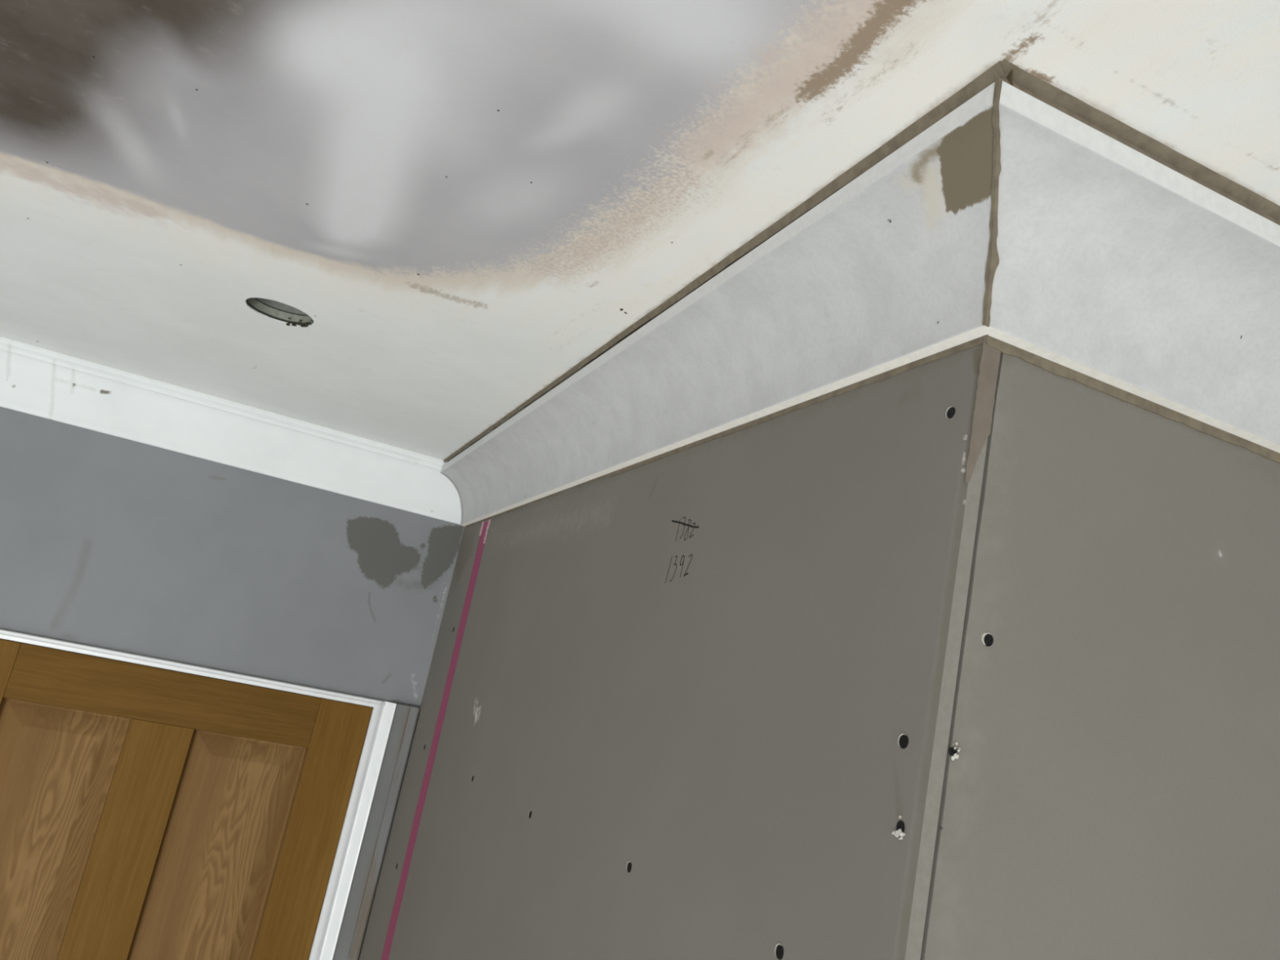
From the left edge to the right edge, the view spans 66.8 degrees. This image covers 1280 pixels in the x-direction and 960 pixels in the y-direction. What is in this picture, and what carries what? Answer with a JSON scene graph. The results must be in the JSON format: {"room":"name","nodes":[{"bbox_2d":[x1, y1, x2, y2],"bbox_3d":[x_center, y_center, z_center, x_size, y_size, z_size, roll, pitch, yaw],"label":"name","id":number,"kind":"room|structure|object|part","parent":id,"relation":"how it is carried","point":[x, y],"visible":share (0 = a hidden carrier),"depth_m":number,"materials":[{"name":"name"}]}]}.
{"room":"room under renovation","nodes":[
{"label":"room under renovation","id":0,"kind":"room"},
{"bbox_2d":[0,406,464,959],"bbox_3d":[-2.059,0.776,1.358,3.200,2.530,0.001,16,-13,-20],"label":"wall","id":1,"kind":"structure","parent":0,"point":[107,541],"depth_m":1.94,"materials":[{"name":"grey paint"}]},
{"bbox_2d":[0,638,373,959],"bbox_3d":[-1.106,1.318,1.718,0.844,2.026,0.058,16,-13,-20],"label":"door","id":2,"kind":"structure","parent":1,"relation":"in","point":[147,812],"depth_m":1.86,"materials":[{"name":"brown wood"}]},
{"bbox_3d":[-1.127,0.670,1.782,0.218,0.503,0.027,16,-13,-20],"label":"panel","id":3,"kind":"part","parent":2,"relation":"part of","materials":[{"name":"brown wood"}]},
{"bbox_3d":[-0.918,0.425,1.904,0.551,0.100,0.035,16,-13,-20],"label":"rail","id":4,"kind":"part","parent":2,"relation":"part of","materials":[{"name":"brown wood"}]},
{"bbox_3d":[-0.828,0.758,1.896,0.218,0.503,0.027,16,-13,-20],"label":"panel","id":5,"kind":"part","parent":2,"relation":"part of","materials":[{"name":"brown wood"}]},
{"bbox_2d":[0,629,419,959],"bbox_3d":[-1.071,1.326,1.687,0.897,2.011,0.021,16,-13,-20],"label":"trim","id":6,"kind":"structure","parent":1,"relation":"attached to","point":[354,873],"depth_m":1.97,"materials":[{"name":"white wood"}]},
{"bbox_3d":[-0.731,1.425,1.816,0.043,2.011,0.021,16,-13,-20],"label":"architrave leg","id":7,"kind":"part","parent":6,"relation":"part of","materials":[{"name":"white wood"}]},
{"bbox_2d":[0,336,461,524],"bbox_3d":[-1.808,-0.381,1.589,3.200,0.119,0.056,16,-13,-20],"label":"crown molding","id":8,"kind":"structure","parent":1,"relation":"attached to","point":[34,380],"depth_m":1.95,"materials":[{"name":"white paint"}]},
{"bbox_2d":[0,0,1279,461],"bbox_3d":[0.138,-0.483,0.044,5.600,0.203,4.800,16,-13,-20],"label":"ceiling","id":9,"kind":"structure","parent":0,"point":[398,224],"depth_m":0.81,"materials":[{"name":"white paint"}]},
{"bbox_2d":[358,335,1000,959],"bbox_3d":[-0.300,1.099,1.162,0.016,2.530,1.628,16,-13,-20],"label":"wall","id":10,"kind":"structure","parent":0,"point":[703,668],"depth_m":0.88,"materials":[{"name":"paint"}]},
{"bbox_2d":[381,519,491,959],"bbox_3d":[-0.515,1.132,1.688,0.001,2.204,0.148,16,-13,-20],"label":"tape","id":11,"kind":"object","parent":10,"relation":"attached to","point":[483,534],"visible":1,"depth_m":1.84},
{"bbox_2d":[528,809,531,817],"bbox_3d":[-0.141,0.428,1.245,0.001,0.011,0.011,16,-13,-20],"label":"screw","id":12,"kind":"object","parent":10,"relation":"attached to","point":[530,811],"visible":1,"depth_m":1.25,"materials":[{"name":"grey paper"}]},
{"bbox_2d":[626,861,631,872],"bbox_3d":[-0.011,0.375,0.942,0.001,0.011,0.011,16,-13,-20],"label":"screw","id":13,"kind":"object","parent":10,"relation":"attached to","point":[628,867],"visible":1,"depth_m":0.94,"materials":[{"name":"black metal"}]},
{"bbox_2d":[440,60,1013,528],"bbox_3d":[-0.088,-0.070,1.359,0.090,0.127,1.716,16,-13,-20],"label":"crown molding","id":14,"kind":"structure","parent":10,"relation":"attached to","point":[887,270],"depth_m":0.83,"materials":[{"name":"paint"}]},
{"bbox_2d":[774,942,783,959],"bbox_3d":[0.098,0.333,0.687,0.001,0.011,0.011,16,-13,-20],"label":"screw","id":15,"kind":"object","parent":10,"relation":"attached to","point":[779,952],"visible":1,"depth_m":0.69,"materials":[{"name":"black metal"}]},
{"bbox_2d":[891,815,905,839],"bbox_3d":[0.162,0.217,0.606,0.002,0.014,0.012,16,-13,-20],"label":"screw","id":16,"kind":"object","parent":10,"relation":"attached to","point":[900,827],"visible":1,"depth_m":0.61,"materials":[{"name":"paint"}]},
{"bbox_2d":[897,733,908,748],"bbox_3d":[0.170,0.168,0.626,0.001,0.010,0.010,16,-13,-20],"label":"screw","id":17,"kind":"object","parent":10,"relation":"attached to","point":[903,743],"visible":1,"depth_m":0.63,"materials":[{"name":"black metal"}]},
{"bbox_2d":[945,406,955,418],"bbox_3d":[0.215,-0.047,0.672,0.001,0.009,0.009,16,-13,-20],"label":"screw","id":18,"kind":"object","parent":10,"relation":"attached to","point":[950,413],"visible":1,"depth_m":0.67,"materials":[{"name":"black metal"}]},
{"bbox_2d":[920,351,1279,959],"bbox_3d":[1.086,1.318,0.852,2.387,2.530,0.050,16,-13,-20],"label":"wall","id":19,"kind":"structure","parent":0,"point":[1112,790],"depth_m":0.67,"materials":[{"name":"paint"}]},
{"bbox_2d":[948,742,960,760],"bbox_3d":[0.196,0.169,0.606,0.007,0.012,0.002,16,-13,-20],"label":"screw","id":20,"kind":"object","parent":19,"relation":"attached to","point":[953,751],"visible":1,"depth_m":0.61,"materials":[{"name":"paint"}]},
{"bbox_2d":[982,632,993,646],"bbox_3d":[0.225,0.103,0.627,0.009,0.009,0.001,16,-13,-20],"label":"screw","id":21,"kind":"object","parent":19,"relation":"attached to","point":[987,638],"visible":1,"depth_m":0.63,"materials":[{"name":"black metal"}]},
{"bbox_2d":[986,58,1279,462],"bbox_3d":[1.337,0.156,1.037,2.558,0.129,0.091,16,-13,-20],"label":"crown molding","id":22,"kind":"structure","parent":19,"relation":"attached to","point":[1131,269],"depth_m":0.66,"materials":[{"name":"paint"}]}
]}

